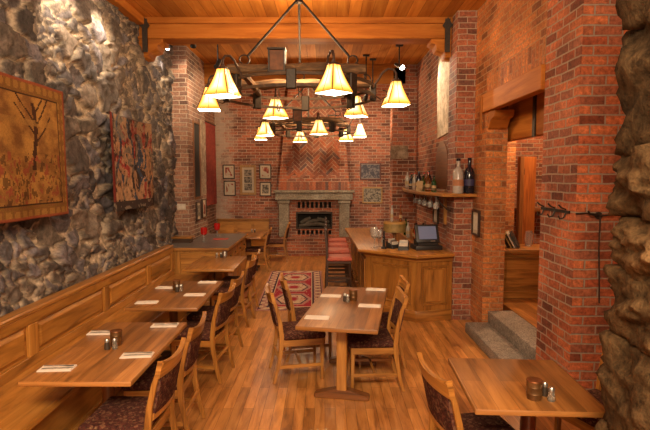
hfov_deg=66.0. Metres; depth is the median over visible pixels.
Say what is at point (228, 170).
print
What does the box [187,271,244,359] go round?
dining chair
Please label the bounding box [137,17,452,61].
ceiling beam
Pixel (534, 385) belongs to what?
copper cup
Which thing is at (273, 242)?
dining chair
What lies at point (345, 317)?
dining table
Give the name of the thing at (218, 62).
track spotlight
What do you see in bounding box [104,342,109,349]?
jar
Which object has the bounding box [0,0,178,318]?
wall
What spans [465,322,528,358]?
stone step
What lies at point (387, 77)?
trim
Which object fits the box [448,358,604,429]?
dining table
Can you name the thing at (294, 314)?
dining chair
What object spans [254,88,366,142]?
chandelier
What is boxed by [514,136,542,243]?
wall
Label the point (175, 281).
copper cup
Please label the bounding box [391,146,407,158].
picture
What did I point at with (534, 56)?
wall
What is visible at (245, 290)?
dining chair
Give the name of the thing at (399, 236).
bar
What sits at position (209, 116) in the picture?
wall
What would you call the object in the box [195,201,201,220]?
framed picture
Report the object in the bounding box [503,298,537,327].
floor
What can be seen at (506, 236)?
menu
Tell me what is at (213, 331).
dining chair
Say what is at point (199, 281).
napkin
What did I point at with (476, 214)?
framed picture
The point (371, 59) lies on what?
track spotlight
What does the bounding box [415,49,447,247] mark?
wall
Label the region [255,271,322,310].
rug
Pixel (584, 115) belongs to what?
wall pillar
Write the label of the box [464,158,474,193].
bottle
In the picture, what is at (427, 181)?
bottle
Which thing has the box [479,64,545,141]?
trim
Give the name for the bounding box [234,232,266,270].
dining table
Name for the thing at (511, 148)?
pier
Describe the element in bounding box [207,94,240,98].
diffuser
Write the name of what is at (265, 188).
print
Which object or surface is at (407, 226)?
bottle
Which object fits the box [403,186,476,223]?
wall shelf
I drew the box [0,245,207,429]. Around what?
bench
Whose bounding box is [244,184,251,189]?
print
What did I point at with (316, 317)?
napkin
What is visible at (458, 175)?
bottle
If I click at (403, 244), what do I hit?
caddy
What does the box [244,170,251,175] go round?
print
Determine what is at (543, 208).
hook rail
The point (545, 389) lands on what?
jar
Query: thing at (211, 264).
dining table
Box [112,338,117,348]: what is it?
salt shaker
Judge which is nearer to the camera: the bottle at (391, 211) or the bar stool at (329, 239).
the bottle at (391, 211)
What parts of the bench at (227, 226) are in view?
raised panel, cap rail, raised panel, seat, raised panel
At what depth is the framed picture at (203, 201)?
9.61 m
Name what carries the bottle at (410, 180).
on the wall shelf at (440, 193)
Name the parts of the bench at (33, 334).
raised panel, raised panel, rail, cap rail, rail, seat, raised panel, raised panel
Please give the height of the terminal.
0.353 m
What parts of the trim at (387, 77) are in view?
moulding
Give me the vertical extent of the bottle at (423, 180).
0.240 m
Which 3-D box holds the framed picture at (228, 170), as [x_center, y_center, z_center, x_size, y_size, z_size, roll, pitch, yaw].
[-2.500,-1.123,12.983,0.310,0.370,0.033,0,4,0]
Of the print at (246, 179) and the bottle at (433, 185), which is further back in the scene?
the print at (246, 179)
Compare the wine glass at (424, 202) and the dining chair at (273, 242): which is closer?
the wine glass at (424, 202)
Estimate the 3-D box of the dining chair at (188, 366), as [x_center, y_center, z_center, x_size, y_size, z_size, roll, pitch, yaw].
[-1.226,1.252,3.900,0.569,0.897,0.450,0,4,-1]
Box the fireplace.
[273,88,354,255]
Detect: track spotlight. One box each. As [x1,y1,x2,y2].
[214,44,220,68]
[363,54,369,100]
[370,58,375,82]
[394,44,404,70]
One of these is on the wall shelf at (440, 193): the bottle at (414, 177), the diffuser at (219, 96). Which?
the bottle at (414, 177)
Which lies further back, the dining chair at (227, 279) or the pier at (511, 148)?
the pier at (511, 148)
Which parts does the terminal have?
cash drawer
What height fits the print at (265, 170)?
0.234 m
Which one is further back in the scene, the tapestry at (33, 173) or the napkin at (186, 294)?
the napkin at (186, 294)
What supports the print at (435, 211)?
attached to the framed picture at (435, 211)
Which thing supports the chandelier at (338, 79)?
hanging from the ceiling
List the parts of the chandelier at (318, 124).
lamp shade, lamp shade, lantern frame, lamp shade, lamp shade, rod, lamp shade, lamp shade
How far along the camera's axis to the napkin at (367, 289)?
5.47 m
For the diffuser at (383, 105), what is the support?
attached to the chandelier at (338, 79)
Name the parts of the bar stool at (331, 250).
seat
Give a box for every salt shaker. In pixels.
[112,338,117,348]
[547,386,554,401]
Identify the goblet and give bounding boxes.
[200,227,206,241]
[214,223,219,235]
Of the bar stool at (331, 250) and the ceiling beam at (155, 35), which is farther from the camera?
the bar stool at (331, 250)
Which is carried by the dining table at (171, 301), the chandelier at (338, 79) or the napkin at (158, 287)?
the napkin at (158, 287)
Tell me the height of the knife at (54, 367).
0.005 m
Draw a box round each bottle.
[390,204,393,220]
[399,205,401,221]
[405,170,409,187]
[406,221,409,237]
[409,176,411,188]
[412,173,415,188]
[416,170,421,184]
[421,176,424,190]
[425,172,430,191]
[431,176,435,191]
[452,158,463,193]
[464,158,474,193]
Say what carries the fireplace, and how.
on the floor at (247, 397)
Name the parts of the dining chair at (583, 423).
leg, seat frame, seat, leg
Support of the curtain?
attached to the wall at (209, 116)
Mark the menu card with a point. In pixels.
(419, 183)
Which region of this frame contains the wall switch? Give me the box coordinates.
[177,204,185,209]
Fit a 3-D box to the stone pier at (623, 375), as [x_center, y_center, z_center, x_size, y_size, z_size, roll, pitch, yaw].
[1.831,0.146,2.100,1.105,3.393,0.785,0,4,0]
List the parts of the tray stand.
lid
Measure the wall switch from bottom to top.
0.100 m
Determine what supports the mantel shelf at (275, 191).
attached to the fireplace
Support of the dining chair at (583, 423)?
on the floor at (247, 397)
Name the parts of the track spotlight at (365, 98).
stem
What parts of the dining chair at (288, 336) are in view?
rail, backrest, leg, leg, seat frame, seat, leg, leg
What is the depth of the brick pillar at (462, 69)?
6.84 m
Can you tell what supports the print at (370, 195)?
attached to the framed picture at (369, 194)
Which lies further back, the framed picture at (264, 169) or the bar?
the framed picture at (264, 169)
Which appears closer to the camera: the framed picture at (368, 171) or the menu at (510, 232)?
the menu at (510, 232)
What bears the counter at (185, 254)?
on the floor at (247, 397)
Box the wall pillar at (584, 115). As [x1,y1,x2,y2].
[536,0,629,389]
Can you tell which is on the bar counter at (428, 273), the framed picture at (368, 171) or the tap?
the tap
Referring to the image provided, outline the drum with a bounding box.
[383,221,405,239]
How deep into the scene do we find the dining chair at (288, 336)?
4.86 m
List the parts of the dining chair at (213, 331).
leg, seat, seat frame, leg, rail, backrest, rail, leg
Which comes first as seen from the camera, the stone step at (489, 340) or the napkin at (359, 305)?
the napkin at (359, 305)
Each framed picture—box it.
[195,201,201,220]
[201,199,206,217]
[223,165,234,178]
[224,181,235,195]
[240,165,255,194]
[259,164,270,178]
[260,182,270,195]
[360,163,380,179]
[362,187,381,202]
[432,208,438,223]
[471,209,480,236]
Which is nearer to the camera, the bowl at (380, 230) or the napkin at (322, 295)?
the napkin at (322, 295)
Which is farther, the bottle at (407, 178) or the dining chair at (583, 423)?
the bottle at (407, 178)
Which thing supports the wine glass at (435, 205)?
hanging from the wall shelf at (440, 193)
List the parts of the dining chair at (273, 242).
seat, seat frame, leg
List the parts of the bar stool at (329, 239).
seat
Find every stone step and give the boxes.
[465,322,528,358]
[488,311,536,359]
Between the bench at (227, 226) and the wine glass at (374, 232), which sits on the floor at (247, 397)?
the bench at (227, 226)
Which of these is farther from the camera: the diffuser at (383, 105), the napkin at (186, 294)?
the diffuser at (383, 105)
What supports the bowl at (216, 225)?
on the goblet at (216, 225)
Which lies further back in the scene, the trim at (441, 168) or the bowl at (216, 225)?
the bowl at (216, 225)
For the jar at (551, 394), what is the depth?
2.77 m
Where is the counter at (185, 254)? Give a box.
[171,234,247,300]
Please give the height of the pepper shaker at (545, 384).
0.080 m
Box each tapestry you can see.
[0,72,68,223]
[106,111,153,211]
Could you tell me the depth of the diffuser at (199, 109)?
6.00 m
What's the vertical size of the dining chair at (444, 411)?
0.897 m
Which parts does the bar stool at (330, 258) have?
leg, seat frame, seat, leg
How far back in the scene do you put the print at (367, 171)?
12.98 m
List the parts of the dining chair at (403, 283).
seat, rail, leg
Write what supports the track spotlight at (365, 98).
hanging from the ceiling
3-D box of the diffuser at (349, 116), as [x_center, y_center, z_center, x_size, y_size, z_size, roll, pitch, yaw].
[0.420,-1.327,6.725,0.252,0.008,0.252,2,5,20]
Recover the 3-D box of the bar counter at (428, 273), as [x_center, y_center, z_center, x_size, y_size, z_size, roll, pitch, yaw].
[1.083,0.872,8.395,1.365,0.955,3.497,0,4,0]
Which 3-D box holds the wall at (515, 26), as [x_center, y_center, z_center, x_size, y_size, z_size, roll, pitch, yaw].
[2.205,-2.159,5.373,0.350,0.930,1.650,0,4,0]
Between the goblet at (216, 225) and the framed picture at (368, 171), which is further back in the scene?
the framed picture at (368, 171)
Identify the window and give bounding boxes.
[192,120,201,198]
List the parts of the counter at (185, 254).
panel, drawer, drawer, door, drawer, door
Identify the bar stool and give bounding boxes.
[324,223,349,285]
[324,227,351,287]
[325,217,346,276]
[325,220,347,282]
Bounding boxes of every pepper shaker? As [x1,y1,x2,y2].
[104,338,109,349]
[542,381,547,396]
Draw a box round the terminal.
[410,224,441,250]
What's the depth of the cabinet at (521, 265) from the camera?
7.06 m
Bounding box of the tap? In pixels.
[381,231,386,248]
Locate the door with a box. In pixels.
[516,157,536,243]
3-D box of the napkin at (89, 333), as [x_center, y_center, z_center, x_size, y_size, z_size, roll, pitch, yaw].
[-1.775,0.937,3.985,0.215,0.012,0.100,0,4,-3]
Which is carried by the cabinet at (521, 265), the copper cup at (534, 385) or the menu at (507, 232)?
the menu at (507, 232)
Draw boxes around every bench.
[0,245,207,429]
[216,219,269,247]
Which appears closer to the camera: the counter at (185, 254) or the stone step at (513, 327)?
the stone step at (513, 327)
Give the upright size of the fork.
0.004 m
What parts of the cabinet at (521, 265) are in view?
panel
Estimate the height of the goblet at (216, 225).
0.240 m
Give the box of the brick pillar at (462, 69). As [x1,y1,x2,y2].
[446,10,476,319]
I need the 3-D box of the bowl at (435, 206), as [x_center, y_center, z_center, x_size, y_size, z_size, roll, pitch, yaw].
[1.560,-0.133,7.031,0.080,0.097,0.080,0,4,0]
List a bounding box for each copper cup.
[110,329,122,345]
[172,279,179,290]
[222,250,226,257]
[349,289,357,300]
[526,377,542,400]
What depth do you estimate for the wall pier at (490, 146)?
6.42 m
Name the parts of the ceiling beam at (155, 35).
moulding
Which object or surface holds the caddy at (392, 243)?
on the bar counter at (428, 273)
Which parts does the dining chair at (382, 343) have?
leg, leg, seat frame, seat, leg, backrest, leg, rail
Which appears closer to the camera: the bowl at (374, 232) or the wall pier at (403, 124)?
the bowl at (374, 232)
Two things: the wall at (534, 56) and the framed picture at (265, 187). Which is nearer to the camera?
the wall at (534, 56)
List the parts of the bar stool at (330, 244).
seat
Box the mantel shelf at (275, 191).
[273,190,354,192]
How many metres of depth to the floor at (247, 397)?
4.86 m
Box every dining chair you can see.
[78,337,185,429]
[121,311,206,429]
[171,283,235,383]
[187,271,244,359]
[211,255,256,326]
[220,249,259,312]
[245,227,271,271]
[265,283,325,383]
[268,222,289,261]
[279,272,331,361]
[347,286,408,391]
[358,275,409,367]
[417,352,514,429]
[554,329,608,429]
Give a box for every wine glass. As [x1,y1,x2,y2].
[370,227,378,247]
[376,229,382,246]
[422,195,426,205]
[427,195,432,206]
[433,196,438,208]
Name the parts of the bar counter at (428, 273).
raised panel, panel moulding, raised panel, panel moulding, raised panel, raised panel, panel moulding, raised panel, panel moulding, panel moulding, raised panel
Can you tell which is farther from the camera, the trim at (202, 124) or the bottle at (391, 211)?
the trim at (202, 124)
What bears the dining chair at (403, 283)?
on the floor at (247, 397)
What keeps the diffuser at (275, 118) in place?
attached to the chandelier at (338, 79)
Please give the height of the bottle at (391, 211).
0.270 m
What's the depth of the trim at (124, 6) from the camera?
6.43 m
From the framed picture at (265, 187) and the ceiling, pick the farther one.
the framed picture at (265, 187)
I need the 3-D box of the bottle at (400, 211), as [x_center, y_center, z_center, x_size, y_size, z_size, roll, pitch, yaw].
[1.150,-0.026,7.601,0.045,0.250,0.044,0,4,0]
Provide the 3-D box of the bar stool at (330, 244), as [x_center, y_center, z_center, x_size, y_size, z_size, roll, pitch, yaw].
[0.210,0.694,9.182,0.436,1.191,0.392,0,4,0]
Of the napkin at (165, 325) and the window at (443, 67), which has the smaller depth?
the napkin at (165, 325)
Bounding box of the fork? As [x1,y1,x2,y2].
[44,365,73,366]
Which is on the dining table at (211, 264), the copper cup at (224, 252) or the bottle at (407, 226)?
the copper cup at (224, 252)
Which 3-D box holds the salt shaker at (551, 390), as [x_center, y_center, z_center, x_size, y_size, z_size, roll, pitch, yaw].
[1.262,0.996,2.786,0.042,0.080,0.042,0,4,0]
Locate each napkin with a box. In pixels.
[36,364,76,371]
[86,330,109,334]
[119,351,154,358]
[134,300,158,303]
[150,323,178,327]
[155,286,172,288]
[184,293,205,295]
[198,281,217,282]
[304,315,329,319]
[320,294,340,297]
[358,304,380,307]
[366,288,385,290]
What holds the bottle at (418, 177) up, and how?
on the wall shelf at (440, 193)
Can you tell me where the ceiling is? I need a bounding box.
[125,0,485,64]
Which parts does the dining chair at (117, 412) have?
seat, leg, seat frame, rail, backrest, rail, leg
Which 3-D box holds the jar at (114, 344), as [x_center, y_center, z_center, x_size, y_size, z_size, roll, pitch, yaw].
[-1.525,0.943,3.629,0.042,0.055,0.042,0,4,0]
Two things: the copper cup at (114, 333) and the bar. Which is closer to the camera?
the copper cup at (114, 333)
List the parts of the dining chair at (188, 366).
seat, seat frame, leg, rail, backrest, rail, leg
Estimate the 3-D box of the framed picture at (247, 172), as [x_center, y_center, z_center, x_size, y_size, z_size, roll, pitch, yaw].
[-2.000,-0.909,13.000,0.420,0.770,0.033,0,4,0]
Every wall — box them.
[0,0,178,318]
[204,84,215,233]
[214,84,390,251]
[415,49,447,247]
[487,37,546,91]
[488,0,547,72]
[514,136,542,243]
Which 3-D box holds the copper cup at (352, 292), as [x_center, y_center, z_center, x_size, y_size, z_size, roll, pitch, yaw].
[0.285,0.805,5.048,0.089,0.109,0.089,0,4,0]
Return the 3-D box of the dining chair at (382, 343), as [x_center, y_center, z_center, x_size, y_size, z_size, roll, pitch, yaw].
[0.495,1.180,4.818,0.569,0.897,0.450,0,4,-2]
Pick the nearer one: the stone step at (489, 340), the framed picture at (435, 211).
the stone step at (489, 340)
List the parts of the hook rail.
rail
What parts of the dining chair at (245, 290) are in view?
seat, seat frame, leg, backrest, rail, leg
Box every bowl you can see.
[200,227,206,234]
[214,223,219,229]
[370,227,378,238]
[377,229,382,238]
[433,202,438,208]
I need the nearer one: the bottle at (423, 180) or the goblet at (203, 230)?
the bottle at (423, 180)
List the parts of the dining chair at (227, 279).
seat, rail, leg, backrest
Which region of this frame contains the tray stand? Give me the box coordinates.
[172,236,194,242]
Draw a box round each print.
[225,167,231,175]
[226,184,232,192]
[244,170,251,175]
[244,177,251,182]
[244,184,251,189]
[262,167,268,175]
[262,185,268,192]
[361,165,379,177]
[364,189,380,201]
[434,210,436,220]
[474,215,477,229]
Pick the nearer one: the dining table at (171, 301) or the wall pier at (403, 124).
the dining table at (171, 301)
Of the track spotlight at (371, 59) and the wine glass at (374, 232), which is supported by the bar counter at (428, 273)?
the wine glass at (374, 232)
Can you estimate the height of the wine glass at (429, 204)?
0.180 m
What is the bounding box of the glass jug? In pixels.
[524,231,534,245]
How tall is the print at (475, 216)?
0.194 m
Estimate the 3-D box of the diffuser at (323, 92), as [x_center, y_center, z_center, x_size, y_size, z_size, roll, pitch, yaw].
[0.083,-1.178,4.821,0.252,0.008,0.252,-4,6,-40]
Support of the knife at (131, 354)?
on the napkin at (122, 356)
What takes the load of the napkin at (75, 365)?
on the dining table at (96, 366)
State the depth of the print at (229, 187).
13.02 m
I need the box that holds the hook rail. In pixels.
[536,202,569,219]
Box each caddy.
[386,238,397,248]
[398,240,408,250]
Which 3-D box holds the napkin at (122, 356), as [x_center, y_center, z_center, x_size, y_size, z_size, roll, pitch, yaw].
[-1.310,0.976,3.486,0.215,0.012,0.100,0,4,-6]
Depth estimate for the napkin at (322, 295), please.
5.20 m
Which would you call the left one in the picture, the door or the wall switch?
the wall switch
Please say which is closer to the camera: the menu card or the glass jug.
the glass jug
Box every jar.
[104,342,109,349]
[112,342,117,348]
[542,387,547,396]
[547,391,554,401]
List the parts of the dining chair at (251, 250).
seat, seat frame, leg, leg, backrest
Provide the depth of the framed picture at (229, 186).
13.01 m
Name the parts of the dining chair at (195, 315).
seat, seat frame, rail, backrest, leg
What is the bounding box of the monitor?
[414,224,439,242]
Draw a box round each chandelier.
[197,0,411,119]
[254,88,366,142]
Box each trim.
[105,0,143,24]
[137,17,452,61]
[200,117,206,195]
[204,64,405,83]
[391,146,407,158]
[435,141,447,187]
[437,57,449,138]
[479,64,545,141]
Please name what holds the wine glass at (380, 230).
on the bar counter at (428, 273)
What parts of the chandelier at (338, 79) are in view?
lamp shade, lamp shade, arm, rod, lamp shade, lantern frame, rod, rod, arm, lamp shade, lamp shade, arm, lamp shade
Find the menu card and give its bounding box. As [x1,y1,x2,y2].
[416,181,422,190]
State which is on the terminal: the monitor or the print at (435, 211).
the monitor
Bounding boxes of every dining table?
[18,322,186,403]
[124,281,223,361]
[182,256,246,305]
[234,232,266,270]
[295,286,387,400]
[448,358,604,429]
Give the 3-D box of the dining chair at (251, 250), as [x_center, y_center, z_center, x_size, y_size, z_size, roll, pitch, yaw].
[-1.411,0.726,10.639,0.569,0.897,0.450,0,4,0]
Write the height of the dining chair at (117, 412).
0.897 m
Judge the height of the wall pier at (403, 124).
4.950 m
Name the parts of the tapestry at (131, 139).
hanging rod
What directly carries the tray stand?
on the counter at (185, 254)
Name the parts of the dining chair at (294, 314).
rail, backrest, leg, seat, leg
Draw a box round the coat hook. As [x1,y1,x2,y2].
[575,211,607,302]
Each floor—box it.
[117,253,580,429]
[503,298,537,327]
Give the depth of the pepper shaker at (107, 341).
3.60 m
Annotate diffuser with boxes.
[198,108,219,111]
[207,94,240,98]
[264,117,285,119]
[316,90,350,95]
[346,115,366,117]
[382,104,409,106]
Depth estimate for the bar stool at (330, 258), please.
7.63 m
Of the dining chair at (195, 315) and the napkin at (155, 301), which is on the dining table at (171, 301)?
the napkin at (155, 301)
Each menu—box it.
[505,231,512,247]
[506,231,516,247]
[509,231,520,247]
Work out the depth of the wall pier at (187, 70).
8.64 m
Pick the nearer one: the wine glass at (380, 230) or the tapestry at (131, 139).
the tapestry at (131, 139)
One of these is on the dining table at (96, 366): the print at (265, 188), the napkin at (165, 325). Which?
the napkin at (165, 325)
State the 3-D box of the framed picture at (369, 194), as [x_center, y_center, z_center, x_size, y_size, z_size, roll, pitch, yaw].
[1.235,-0.515,13.031,0.520,0.420,0.033,0,4,0]
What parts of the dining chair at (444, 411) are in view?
leg, rail, rail, backrest, leg, seat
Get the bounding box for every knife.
[42,367,72,368]
[124,354,150,355]
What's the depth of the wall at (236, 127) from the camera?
12.97 m
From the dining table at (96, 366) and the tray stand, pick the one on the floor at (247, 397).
the dining table at (96, 366)
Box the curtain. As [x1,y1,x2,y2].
[205,121,216,205]
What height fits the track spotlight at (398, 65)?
0.436 m
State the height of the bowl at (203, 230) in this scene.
0.135 m
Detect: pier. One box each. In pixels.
[170,46,206,239]
[389,65,416,238]
[470,0,508,321]
[505,141,515,232]
[594,0,649,429]

